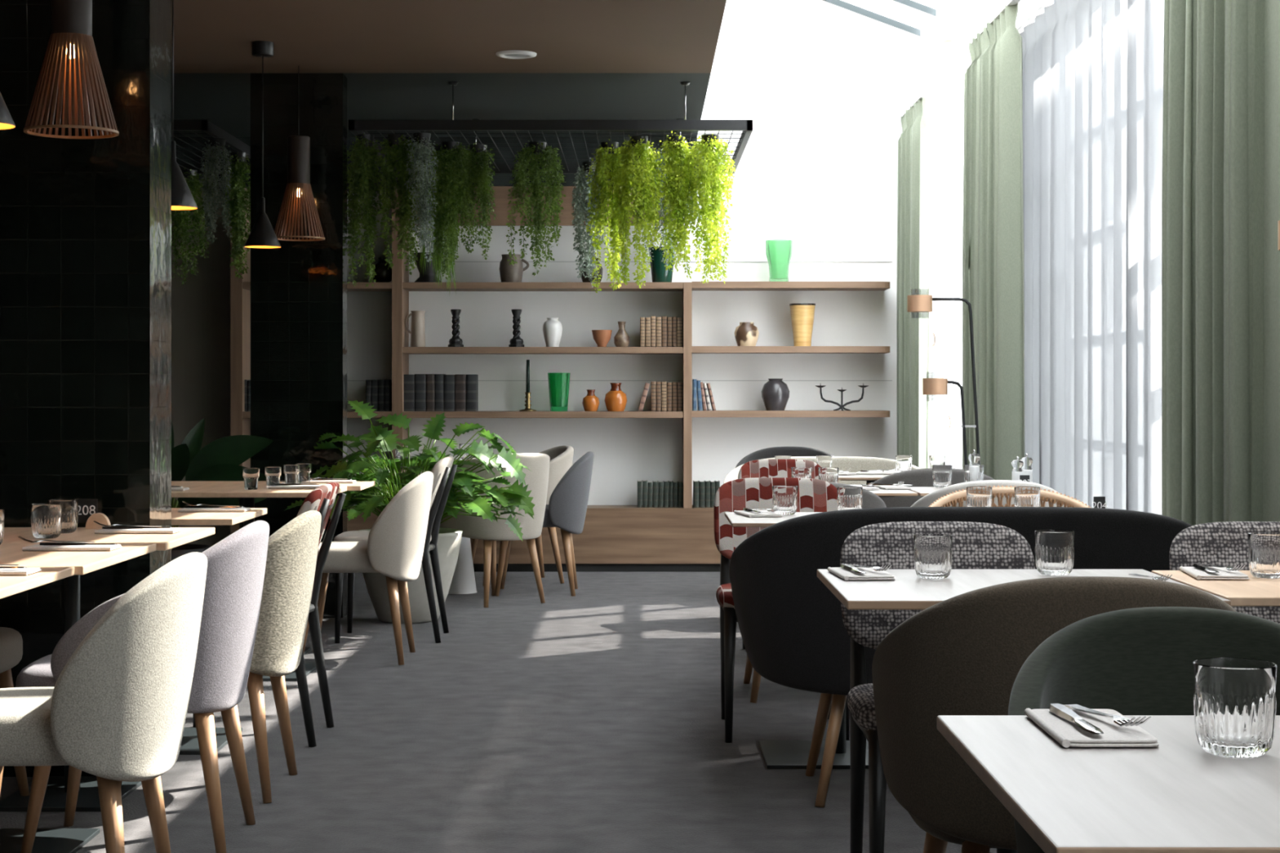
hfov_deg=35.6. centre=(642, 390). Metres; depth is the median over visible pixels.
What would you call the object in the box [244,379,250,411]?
book
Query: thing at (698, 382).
book
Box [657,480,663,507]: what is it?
book
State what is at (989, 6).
wall
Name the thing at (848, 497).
drinking glass
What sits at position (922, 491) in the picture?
dining table
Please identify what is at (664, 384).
book
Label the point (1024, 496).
drinking glass
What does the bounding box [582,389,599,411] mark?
vase
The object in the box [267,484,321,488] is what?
napkin
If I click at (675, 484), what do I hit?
book
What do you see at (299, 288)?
column
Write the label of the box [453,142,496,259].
hanging plant
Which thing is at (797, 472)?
drinking glass
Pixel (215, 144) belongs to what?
hanging plant
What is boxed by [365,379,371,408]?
book
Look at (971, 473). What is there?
drinking glass
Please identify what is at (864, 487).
napkin
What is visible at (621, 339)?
bottle vase
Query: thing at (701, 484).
book
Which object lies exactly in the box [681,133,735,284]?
hanging plant
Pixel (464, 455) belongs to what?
drinking glass
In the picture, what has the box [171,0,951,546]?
wall
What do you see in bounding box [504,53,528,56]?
diffuser
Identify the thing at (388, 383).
book
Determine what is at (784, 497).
drinking glass
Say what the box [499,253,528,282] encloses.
jug
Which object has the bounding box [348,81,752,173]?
rack
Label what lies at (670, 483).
book
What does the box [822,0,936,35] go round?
trim
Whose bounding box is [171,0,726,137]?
ceiling
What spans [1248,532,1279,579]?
drinking glass
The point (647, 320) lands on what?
book
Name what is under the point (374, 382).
book
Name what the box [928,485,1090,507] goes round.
rattan armchair
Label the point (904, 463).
drinking glass
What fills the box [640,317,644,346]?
book
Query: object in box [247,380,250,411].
book
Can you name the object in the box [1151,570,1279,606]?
dining table
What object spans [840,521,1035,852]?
chair
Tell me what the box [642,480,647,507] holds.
book
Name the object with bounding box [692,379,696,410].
book
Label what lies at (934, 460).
drinking glass
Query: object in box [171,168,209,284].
hanging plant
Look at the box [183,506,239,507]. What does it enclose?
knife
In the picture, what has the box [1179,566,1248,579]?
napkin
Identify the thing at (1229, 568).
fork
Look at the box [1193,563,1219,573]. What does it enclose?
knife
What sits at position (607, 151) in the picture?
hanging plant
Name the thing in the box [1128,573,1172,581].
fork
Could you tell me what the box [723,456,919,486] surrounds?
loveseat
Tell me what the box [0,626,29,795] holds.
chair
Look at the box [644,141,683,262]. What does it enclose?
hanging plant
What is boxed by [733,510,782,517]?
napkin
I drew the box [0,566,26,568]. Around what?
knife
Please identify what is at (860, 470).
knife
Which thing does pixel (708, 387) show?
book
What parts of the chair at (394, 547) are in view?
leg, leg, seat, leg, backrest, leg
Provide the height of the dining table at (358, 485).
0.750 m
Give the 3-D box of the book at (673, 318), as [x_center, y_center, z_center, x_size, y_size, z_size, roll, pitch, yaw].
[0.206,-0.377,12.772,0.027,0.193,0.156,0,0,0]
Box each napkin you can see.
[0,567,41,575]
[22,544,121,551]
[94,528,182,533]
[171,487,189,490]
[177,507,251,511]
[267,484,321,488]
[310,480,355,483]
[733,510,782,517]
[826,567,895,580]
[838,472,856,475]
[854,485,879,489]
[856,471,898,475]
[874,484,911,489]
[1024,708,1159,747]
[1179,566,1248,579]
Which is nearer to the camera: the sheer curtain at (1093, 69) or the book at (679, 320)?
the sheer curtain at (1093, 69)
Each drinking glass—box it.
[0,509,4,544]
[31,502,62,538]
[48,499,78,533]
[242,467,259,489]
[264,466,281,488]
[283,464,299,484]
[295,463,311,483]
[395,443,410,460]
[458,443,474,460]
[772,485,797,515]
[774,455,791,458]
[791,466,811,478]
[816,455,832,466]
[817,466,838,483]
[836,486,862,510]
[895,455,911,471]
[913,533,952,579]
[928,455,945,468]
[932,464,952,488]
[964,464,983,482]
[966,486,991,506]
[1013,486,1039,506]
[1035,529,1074,576]
[1193,657,1276,758]
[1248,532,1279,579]
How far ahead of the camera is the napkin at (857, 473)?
9.51 m
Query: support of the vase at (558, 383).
on the shelving unit
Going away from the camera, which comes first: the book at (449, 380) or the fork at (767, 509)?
the fork at (767, 509)
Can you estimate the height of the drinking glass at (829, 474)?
0.093 m
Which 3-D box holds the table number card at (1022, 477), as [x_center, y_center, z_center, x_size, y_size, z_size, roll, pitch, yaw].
[1.533,0.368,7.979,0.047,0.062,0.005,0,0,0]
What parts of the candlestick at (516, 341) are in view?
stem, stem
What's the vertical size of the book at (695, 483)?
0.166 m
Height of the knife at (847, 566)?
0.007 m
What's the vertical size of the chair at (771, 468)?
0.847 m
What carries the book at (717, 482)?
on the shelving unit
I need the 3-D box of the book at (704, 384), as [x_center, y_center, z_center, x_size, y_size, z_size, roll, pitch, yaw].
[0.416,0.039,12.772,0.049,0.183,0.156,0,0,0]
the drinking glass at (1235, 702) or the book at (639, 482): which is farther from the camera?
the book at (639, 482)
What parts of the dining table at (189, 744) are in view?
plate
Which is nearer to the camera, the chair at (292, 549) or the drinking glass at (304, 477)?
the chair at (292, 549)
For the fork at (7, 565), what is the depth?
4.38 m
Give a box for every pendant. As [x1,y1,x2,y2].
[0,92,15,129]
[23,0,119,138]
[171,0,197,209]
[244,40,280,248]
[274,65,324,240]
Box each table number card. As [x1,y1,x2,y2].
[74,498,111,528]
[1018,475,1030,481]
[1092,496,1106,508]
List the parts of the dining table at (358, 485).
plate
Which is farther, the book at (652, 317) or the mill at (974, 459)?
the book at (652, 317)
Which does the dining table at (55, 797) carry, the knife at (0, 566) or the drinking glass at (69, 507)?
the drinking glass at (69, 507)
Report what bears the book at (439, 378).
on the shelving unit
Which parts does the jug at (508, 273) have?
handle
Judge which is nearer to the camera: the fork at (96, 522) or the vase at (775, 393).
the fork at (96, 522)
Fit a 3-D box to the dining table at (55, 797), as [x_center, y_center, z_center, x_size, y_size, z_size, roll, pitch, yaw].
[-1.601,0.775,5.556,0.698,0.750,0.648,0,0,0]
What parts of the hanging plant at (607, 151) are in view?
pot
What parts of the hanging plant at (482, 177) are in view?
pot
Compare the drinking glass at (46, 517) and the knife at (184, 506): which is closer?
the drinking glass at (46, 517)
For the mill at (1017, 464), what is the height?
0.136 m
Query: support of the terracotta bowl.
on the shelving unit
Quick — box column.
[250,73,346,617]
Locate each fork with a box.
[0,564,19,566]
[17,536,95,542]
[93,520,162,526]
[182,501,239,506]
[282,482,315,484]
[310,477,347,479]
[752,506,779,511]
[847,482,874,485]
[851,564,891,571]
[1063,704,1151,726]
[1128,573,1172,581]
[1203,564,1245,570]
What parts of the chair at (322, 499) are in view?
leg, rail, leg, backrest, leg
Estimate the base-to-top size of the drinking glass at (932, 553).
0.093 m
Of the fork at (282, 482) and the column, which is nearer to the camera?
the fork at (282, 482)
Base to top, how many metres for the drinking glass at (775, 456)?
0.088 m
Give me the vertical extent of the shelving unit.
2.449 m
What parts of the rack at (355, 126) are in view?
frame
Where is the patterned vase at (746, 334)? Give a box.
[734,322,759,346]
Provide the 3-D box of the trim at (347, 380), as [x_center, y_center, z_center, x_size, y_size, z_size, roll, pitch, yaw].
[-0.485,-0.068,12.978,4.230,0.004,0.004,0,0,0]
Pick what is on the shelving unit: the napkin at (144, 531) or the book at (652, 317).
the book at (652, 317)
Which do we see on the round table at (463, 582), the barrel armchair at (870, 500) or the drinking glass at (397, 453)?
the drinking glass at (397, 453)
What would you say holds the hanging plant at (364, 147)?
hanging from the rack at (355, 126)
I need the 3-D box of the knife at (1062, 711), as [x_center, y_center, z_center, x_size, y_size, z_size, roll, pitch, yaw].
[0.507,0.384,2.328,0.020,0.007,0.196,0,0,-3]
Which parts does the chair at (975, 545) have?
leg, rail, seat, leg, backrest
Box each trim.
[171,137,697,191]
[346,261,892,262]
[346,380,892,381]
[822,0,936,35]
[885,0,936,18]
[897,75,946,468]
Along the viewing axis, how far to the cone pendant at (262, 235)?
9.17 m
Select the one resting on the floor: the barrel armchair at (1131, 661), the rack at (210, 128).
the barrel armchair at (1131, 661)
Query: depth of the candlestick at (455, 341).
12.74 m
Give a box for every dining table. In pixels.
[0,527,214,811]
[0,543,155,852]
[0,566,74,599]
[171,480,375,655]
[171,486,346,681]
[171,507,266,755]
[724,512,868,768]
[817,568,1231,852]
[838,472,889,486]
[867,488,917,497]
[906,487,941,496]
[936,715,1279,852]
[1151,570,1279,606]
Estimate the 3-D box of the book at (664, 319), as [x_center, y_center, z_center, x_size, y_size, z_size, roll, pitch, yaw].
[0.142,-0.378,12.772,0.034,0.194,0.156,0,0,0]
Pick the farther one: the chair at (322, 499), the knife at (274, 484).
the knife at (274, 484)
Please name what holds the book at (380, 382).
on the shelving unit
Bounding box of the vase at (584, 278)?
[580,257,603,282]
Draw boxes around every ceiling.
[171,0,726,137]
[817,0,987,47]
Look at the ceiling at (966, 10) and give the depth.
12.93 m
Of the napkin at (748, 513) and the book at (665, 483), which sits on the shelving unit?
the book at (665, 483)
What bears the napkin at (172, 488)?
on the dining table at (248, 495)
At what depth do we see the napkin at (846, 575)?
4.24 m
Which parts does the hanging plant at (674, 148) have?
pot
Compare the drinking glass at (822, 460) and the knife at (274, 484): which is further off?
the drinking glass at (822, 460)
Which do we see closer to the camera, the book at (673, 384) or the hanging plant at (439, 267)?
the hanging plant at (439, 267)
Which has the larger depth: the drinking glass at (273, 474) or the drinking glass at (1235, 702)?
the drinking glass at (273, 474)
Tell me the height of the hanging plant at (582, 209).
0.743 m
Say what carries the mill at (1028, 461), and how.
on the dining table at (922, 491)
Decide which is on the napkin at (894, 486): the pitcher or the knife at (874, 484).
the knife at (874, 484)
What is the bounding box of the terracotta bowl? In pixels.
[591,329,612,346]
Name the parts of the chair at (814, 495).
seat, leg, leg, backrest, leg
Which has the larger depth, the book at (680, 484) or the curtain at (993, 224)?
the book at (680, 484)
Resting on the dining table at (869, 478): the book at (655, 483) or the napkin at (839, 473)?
the napkin at (839, 473)
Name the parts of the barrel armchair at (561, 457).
leg, leg, leg, backrest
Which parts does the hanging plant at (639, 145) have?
pot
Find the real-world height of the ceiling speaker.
0.014 m
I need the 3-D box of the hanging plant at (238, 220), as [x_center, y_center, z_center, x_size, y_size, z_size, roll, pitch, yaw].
[-2.248,-0.971,11.034,0.205,0.709,0.195,0,0,35]
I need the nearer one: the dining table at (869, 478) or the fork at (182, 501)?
the fork at (182, 501)
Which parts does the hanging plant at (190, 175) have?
pot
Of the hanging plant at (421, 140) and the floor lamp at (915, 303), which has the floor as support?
the floor lamp at (915, 303)
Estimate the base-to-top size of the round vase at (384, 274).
0.164 m
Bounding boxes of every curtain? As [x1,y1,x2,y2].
[897,97,928,468]
[962,3,1024,479]
[1019,0,1164,515]
[1161,0,1264,525]
[1262,0,1279,521]
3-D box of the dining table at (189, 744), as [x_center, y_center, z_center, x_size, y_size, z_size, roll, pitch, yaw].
[-1.615,0.775,6.510,0.670,0.750,0.580,0,0,0]
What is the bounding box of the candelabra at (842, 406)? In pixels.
[815,382,868,410]
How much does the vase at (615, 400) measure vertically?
0.182 m
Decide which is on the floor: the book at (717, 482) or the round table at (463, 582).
the round table at (463, 582)
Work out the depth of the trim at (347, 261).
12.98 m
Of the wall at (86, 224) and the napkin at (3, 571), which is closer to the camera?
the napkin at (3, 571)
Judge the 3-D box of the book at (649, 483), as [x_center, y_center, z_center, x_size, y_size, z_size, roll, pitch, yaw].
[0.051,0.663,12.772,0.031,0.160,0.156,0,0,0]
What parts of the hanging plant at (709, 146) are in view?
pot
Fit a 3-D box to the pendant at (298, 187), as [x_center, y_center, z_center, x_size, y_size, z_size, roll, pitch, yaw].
[-1.699,-1.181,9.850,0.258,0.859,0.258,0,0,0]
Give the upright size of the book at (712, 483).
0.163 m
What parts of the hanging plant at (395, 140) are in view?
pot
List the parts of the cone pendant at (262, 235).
lamp shade, lamp shade, cord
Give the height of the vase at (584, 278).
0.160 m
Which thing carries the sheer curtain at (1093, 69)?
hanging from the rail
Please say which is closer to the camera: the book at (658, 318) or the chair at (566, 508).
the chair at (566, 508)
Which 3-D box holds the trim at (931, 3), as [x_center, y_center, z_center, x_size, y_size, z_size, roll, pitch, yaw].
[1.153,-2.593,4.970,1.306,0.583,14.670,0,0,0]
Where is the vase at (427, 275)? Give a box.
[413,252,441,282]
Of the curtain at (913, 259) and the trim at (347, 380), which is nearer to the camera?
the curtain at (913, 259)
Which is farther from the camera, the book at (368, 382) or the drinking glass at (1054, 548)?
the book at (368, 382)
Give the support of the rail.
attached to the wall at (815, 80)
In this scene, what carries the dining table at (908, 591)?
on the floor
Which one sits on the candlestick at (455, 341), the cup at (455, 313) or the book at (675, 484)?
the cup at (455, 313)
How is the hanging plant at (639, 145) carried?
hanging from the rack at (355, 126)
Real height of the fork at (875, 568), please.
0.018 m
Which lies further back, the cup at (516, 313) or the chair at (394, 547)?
the cup at (516, 313)
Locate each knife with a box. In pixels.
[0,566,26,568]
[40,542,117,545]
[102,526,172,528]
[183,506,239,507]
[272,483,320,485]
[310,478,351,480]
[742,507,763,512]
[840,564,866,573]
[860,470,902,471]
[866,483,912,485]
[1049,703,1104,733]
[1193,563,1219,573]
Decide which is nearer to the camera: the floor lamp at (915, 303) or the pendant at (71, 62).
the pendant at (71, 62)
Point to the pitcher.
(417, 333)
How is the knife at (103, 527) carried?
on the napkin at (144, 531)
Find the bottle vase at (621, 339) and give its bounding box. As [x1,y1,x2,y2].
[613,321,629,346]
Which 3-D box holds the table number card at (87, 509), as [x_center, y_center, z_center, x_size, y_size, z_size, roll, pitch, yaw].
[-1.597,0.356,5.780,0.104,0.086,0.024,0,0,0]
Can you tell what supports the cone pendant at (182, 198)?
hanging from the ceiling at (211, 36)
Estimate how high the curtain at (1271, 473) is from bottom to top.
2.920 m
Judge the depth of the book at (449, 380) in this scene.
12.70 m
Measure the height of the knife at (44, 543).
0.007 m
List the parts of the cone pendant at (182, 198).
cord, lamp shade, lamp shade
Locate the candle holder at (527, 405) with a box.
[519,360,536,411]
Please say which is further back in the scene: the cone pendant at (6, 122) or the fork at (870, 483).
the fork at (870, 483)
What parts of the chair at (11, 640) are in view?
seat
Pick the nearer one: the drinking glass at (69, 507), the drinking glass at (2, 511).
the drinking glass at (2, 511)
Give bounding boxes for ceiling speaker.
[495,49,537,58]
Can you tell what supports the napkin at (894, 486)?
on the dining table at (881, 492)
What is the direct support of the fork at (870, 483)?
on the napkin at (864, 487)
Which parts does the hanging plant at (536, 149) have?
pot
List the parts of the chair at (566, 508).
leg, leg, seat, leg, backrest, leg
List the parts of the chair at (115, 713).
leg, seat, leg, backrest, leg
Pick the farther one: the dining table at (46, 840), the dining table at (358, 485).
the dining table at (358, 485)
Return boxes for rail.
[901,0,1053,117]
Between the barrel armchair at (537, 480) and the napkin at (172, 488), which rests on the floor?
the barrel armchair at (537, 480)
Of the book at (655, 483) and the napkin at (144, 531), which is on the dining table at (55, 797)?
the napkin at (144, 531)
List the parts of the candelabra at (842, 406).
arm, stem, arm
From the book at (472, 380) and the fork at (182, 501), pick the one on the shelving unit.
the book at (472, 380)
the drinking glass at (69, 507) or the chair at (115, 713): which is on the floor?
the chair at (115, 713)
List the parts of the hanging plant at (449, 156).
pot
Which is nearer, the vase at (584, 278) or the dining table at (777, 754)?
the dining table at (777, 754)
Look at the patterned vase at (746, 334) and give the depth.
12.70 m
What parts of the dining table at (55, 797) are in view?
plate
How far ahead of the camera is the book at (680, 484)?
12.70 m
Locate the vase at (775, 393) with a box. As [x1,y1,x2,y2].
[761,378,789,410]
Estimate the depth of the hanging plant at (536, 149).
10.52 m
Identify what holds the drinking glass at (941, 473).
on the dining table at (922, 491)
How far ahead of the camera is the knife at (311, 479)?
8.62 m
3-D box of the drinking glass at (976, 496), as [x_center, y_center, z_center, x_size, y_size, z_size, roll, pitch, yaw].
[1.075,0.353,6.350,0.082,0.093,0.082,0,0,-7]
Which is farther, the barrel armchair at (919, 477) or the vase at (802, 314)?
the vase at (802, 314)
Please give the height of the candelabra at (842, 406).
0.184 m
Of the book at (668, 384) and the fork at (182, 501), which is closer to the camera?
the fork at (182, 501)
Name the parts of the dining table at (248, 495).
plate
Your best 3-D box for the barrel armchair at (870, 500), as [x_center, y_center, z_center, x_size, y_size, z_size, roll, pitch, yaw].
[0.620,0.742,7.548,0.609,0.821,0.644,0,0,0]
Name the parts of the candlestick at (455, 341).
stem, stem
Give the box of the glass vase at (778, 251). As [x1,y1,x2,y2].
[765,239,792,281]
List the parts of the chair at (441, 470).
leg, leg, seat, rail, leg, backrest, leg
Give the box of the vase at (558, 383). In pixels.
[547,373,570,411]
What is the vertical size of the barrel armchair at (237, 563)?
0.821 m
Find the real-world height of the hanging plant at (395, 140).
0.726 m
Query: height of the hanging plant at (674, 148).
0.769 m
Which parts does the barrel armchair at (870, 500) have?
leg, leg, backrest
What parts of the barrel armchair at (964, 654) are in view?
leg, seat, leg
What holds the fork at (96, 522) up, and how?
on the napkin at (144, 531)
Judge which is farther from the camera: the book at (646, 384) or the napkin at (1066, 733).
the book at (646, 384)
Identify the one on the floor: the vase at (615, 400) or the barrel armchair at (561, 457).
the barrel armchair at (561, 457)
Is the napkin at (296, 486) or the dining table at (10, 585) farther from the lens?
the napkin at (296, 486)
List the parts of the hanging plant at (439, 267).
pot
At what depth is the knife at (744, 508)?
6.40 m
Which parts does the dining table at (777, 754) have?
plate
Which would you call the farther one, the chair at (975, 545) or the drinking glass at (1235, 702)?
the chair at (975, 545)
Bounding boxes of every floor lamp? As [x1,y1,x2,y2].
[906,294,980,465]
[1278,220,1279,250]
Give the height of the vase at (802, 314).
0.278 m
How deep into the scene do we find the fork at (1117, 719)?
2.31 m
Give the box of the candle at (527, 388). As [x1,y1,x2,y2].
[525,360,529,392]
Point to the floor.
(590, 721)
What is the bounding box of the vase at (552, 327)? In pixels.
[542,317,562,346]
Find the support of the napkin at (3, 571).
on the dining table at (10, 585)
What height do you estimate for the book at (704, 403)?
0.188 m
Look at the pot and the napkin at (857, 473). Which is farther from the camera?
the pot
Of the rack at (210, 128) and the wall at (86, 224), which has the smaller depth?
the wall at (86, 224)
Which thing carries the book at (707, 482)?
on the shelving unit
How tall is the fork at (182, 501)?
0.018 m
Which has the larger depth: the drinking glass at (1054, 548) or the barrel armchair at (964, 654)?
the drinking glass at (1054, 548)
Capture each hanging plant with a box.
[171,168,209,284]
[199,137,234,244]
[220,151,250,279]
[345,133,388,287]
[377,133,422,275]
[403,130,438,262]
[417,145,460,293]
[429,141,475,279]
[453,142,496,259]
[505,140,566,275]
[571,157,607,287]
[585,138,632,293]
[613,135,662,288]
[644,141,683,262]
[654,130,700,279]
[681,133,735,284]
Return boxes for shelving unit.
[230,186,889,572]
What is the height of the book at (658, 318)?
0.191 m
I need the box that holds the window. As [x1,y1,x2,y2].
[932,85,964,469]
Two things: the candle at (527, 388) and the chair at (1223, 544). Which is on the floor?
the chair at (1223, 544)
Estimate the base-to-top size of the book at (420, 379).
0.238 m
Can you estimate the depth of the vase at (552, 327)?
12.72 m
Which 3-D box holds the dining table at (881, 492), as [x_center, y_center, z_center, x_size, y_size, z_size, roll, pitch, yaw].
[0.840,0.775,8.050,0.500,0.750,0.500,0,0,0]
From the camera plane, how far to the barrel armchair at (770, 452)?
11.50 m
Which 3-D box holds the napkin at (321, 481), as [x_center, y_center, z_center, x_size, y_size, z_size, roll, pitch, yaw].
[-1.360,0.394,8.658,0.224,0.010,0.112,0,0,0]
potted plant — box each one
[171,417,273,560]
[284,400,535,623]
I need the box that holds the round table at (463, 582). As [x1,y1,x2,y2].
[400,458,476,594]
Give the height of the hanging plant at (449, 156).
0.734 m
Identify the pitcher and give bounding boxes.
[404,311,425,346]
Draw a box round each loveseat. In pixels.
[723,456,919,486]
[728,506,1192,807]
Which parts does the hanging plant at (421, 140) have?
pot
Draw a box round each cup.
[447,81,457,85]
[450,309,461,319]
[511,309,521,319]
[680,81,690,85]
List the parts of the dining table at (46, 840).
plate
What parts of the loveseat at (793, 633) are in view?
leg, leg, backrest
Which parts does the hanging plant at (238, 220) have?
pot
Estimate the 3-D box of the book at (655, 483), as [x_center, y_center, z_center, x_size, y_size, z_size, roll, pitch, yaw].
[0.085,0.662,12.772,0.032,0.164,0.156,0,0,0]
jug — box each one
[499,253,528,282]
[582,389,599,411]
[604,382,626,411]
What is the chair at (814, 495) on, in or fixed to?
on the floor
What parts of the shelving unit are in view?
shelf, shelf, header panel, shelf, shelf, shelf, shelf, shelf, shelf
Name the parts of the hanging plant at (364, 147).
pot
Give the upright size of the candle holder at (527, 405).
0.330 m
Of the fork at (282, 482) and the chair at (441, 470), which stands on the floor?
the chair at (441, 470)
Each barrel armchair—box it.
[15,520,269,852]
[440,453,550,607]
[471,445,573,586]
[734,446,833,468]
[743,482,886,702]
[867,467,994,507]
[871,576,1236,852]
[910,480,1064,506]
[1008,606,1279,852]
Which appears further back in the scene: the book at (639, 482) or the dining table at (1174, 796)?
the book at (639, 482)
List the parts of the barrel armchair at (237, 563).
seat, leg, leg, backrest, leg, leg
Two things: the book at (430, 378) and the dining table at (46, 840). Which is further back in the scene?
the book at (430, 378)
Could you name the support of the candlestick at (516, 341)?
on the shelving unit
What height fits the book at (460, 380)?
0.236 m
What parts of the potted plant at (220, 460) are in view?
pot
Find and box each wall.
[0,0,171,777]
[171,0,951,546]
[946,0,1053,90]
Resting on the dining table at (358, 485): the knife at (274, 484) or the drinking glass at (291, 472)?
the drinking glass at (291, 472)
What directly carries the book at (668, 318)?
on the shelving unit
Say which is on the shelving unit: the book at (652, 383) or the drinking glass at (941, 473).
the book at (652, 383)
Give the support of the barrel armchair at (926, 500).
on the floor
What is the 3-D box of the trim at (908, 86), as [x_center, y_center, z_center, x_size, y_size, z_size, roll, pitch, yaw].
[1.820,-0.450,12.955,0.320,3.200,0.050,0,0,0]
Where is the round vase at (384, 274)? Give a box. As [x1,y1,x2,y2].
[371,257,391,282]
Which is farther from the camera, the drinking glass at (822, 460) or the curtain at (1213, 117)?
the drinking glass at (822, 460)
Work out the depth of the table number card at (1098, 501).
6.40 m
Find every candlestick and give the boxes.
[448,309,463,346]
[508,309,524,346]
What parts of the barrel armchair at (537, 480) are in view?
leg, leg, backrest, leg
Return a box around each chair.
[0,551,207,852]
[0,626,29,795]
[120,510,321,804]
[192,481,346,747]
[302,471,433,665]
[333,456,457,643]
[494,451,593,596]
[713,477,849,742]
[737,458,820,648]
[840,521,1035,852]
[1168,521,1279,623]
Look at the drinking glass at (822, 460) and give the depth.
9.52 m
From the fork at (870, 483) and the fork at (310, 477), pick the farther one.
the fork at (310, 477)
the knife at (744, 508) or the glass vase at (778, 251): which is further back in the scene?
the glass vase at (778, 251)
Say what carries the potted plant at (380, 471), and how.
on the floor
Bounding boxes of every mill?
[968,449,980,465]
[1011,456,1023,480]
[1021,453,1032,482]
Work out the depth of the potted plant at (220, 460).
9.50 m
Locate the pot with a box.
[648,246,675,282]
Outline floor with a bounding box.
[0,572,996,852]
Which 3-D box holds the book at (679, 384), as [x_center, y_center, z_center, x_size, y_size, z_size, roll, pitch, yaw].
[0.242,0.038,12.772,0.033,0.185,0.156,0,0,0]
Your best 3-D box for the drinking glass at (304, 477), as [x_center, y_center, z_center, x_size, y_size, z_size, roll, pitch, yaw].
[-1.462,0.357,8.600,0.068,0.086,0.068,0,0,0]
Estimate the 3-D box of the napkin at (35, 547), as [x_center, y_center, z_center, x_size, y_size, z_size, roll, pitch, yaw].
[-1.435,0.394,5.018,0.224,0.010,0.112,0,0,0]
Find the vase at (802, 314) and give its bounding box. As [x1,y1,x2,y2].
[789,303,815,346]
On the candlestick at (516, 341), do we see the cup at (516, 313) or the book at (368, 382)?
the cup at (516, 313)
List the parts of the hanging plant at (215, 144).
pot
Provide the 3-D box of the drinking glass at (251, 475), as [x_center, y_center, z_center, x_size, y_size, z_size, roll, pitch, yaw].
[-1.587,0.357,8.080,0.068,0.086,0.068,0,0,0]
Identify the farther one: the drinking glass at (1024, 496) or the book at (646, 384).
the book at (646, 384)
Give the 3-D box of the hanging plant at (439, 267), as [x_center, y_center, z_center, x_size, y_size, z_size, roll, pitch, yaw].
[-1.095,-0.914,10.720,0.236,0.809,0.288,0,0,8]
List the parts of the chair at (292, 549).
leg, leg, backrest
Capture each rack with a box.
[171,120,250,173]
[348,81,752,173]
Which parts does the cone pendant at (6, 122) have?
lamp shade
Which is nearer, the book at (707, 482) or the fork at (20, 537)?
the fork at (20, 537)
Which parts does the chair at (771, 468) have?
backrest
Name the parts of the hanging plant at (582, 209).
pot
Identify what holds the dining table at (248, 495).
on the floor
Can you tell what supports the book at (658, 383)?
on the shelving unit
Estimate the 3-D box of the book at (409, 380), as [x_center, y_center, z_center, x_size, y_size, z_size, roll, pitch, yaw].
[-1.490,0.012,12.772,0.071,0.235,0.156,0,0,0]
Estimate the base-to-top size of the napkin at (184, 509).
0.010 m
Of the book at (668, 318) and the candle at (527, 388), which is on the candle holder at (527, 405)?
the candle at (527, 388)
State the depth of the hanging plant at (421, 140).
10.15 m
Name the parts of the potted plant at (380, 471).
planter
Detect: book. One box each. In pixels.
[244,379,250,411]
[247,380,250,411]
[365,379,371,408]
[371,379,377,411]
[377,379,384,411]
[384,379,391,411]
[404,374,414,411]
[414,373,426,411]
[426,373,435,411]
[435,373,445,411]
[444,374,454,411]
[454,374,466,411]
[466,374,478,411]
[637,480,641,507]
[638,382,649,411]
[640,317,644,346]
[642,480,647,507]
[644,317,650,346]
[647,481,652,507]
[650,315,655,346]
[650,381,655,411]
[653,480,657,507]
[656,316,661,346]
[656,381,661,411]
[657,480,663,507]
[661,316,666,346]
[661,382,666,411]
[663,480,668,507]
[666,316,671,346]
[666,382,671,411]
[668,480,672,507]
[671,316,676,346]
[671,382,676,411]
[673,481,677,507]
[676,317,682,346]
[676,382,682,411]
[677,480,683,507]
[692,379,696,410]
[693,480,698,507]
[696,380,702,410]
[698,480,705,507]
[700,382,706,410]
[702,382,711,410]
[704,480,710,507]
[706,382,715,410]
[710,480,715,507]
[715,480,719,494]
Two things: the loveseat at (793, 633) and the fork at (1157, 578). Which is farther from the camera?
the loveseat at (793, 633)
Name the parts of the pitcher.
handle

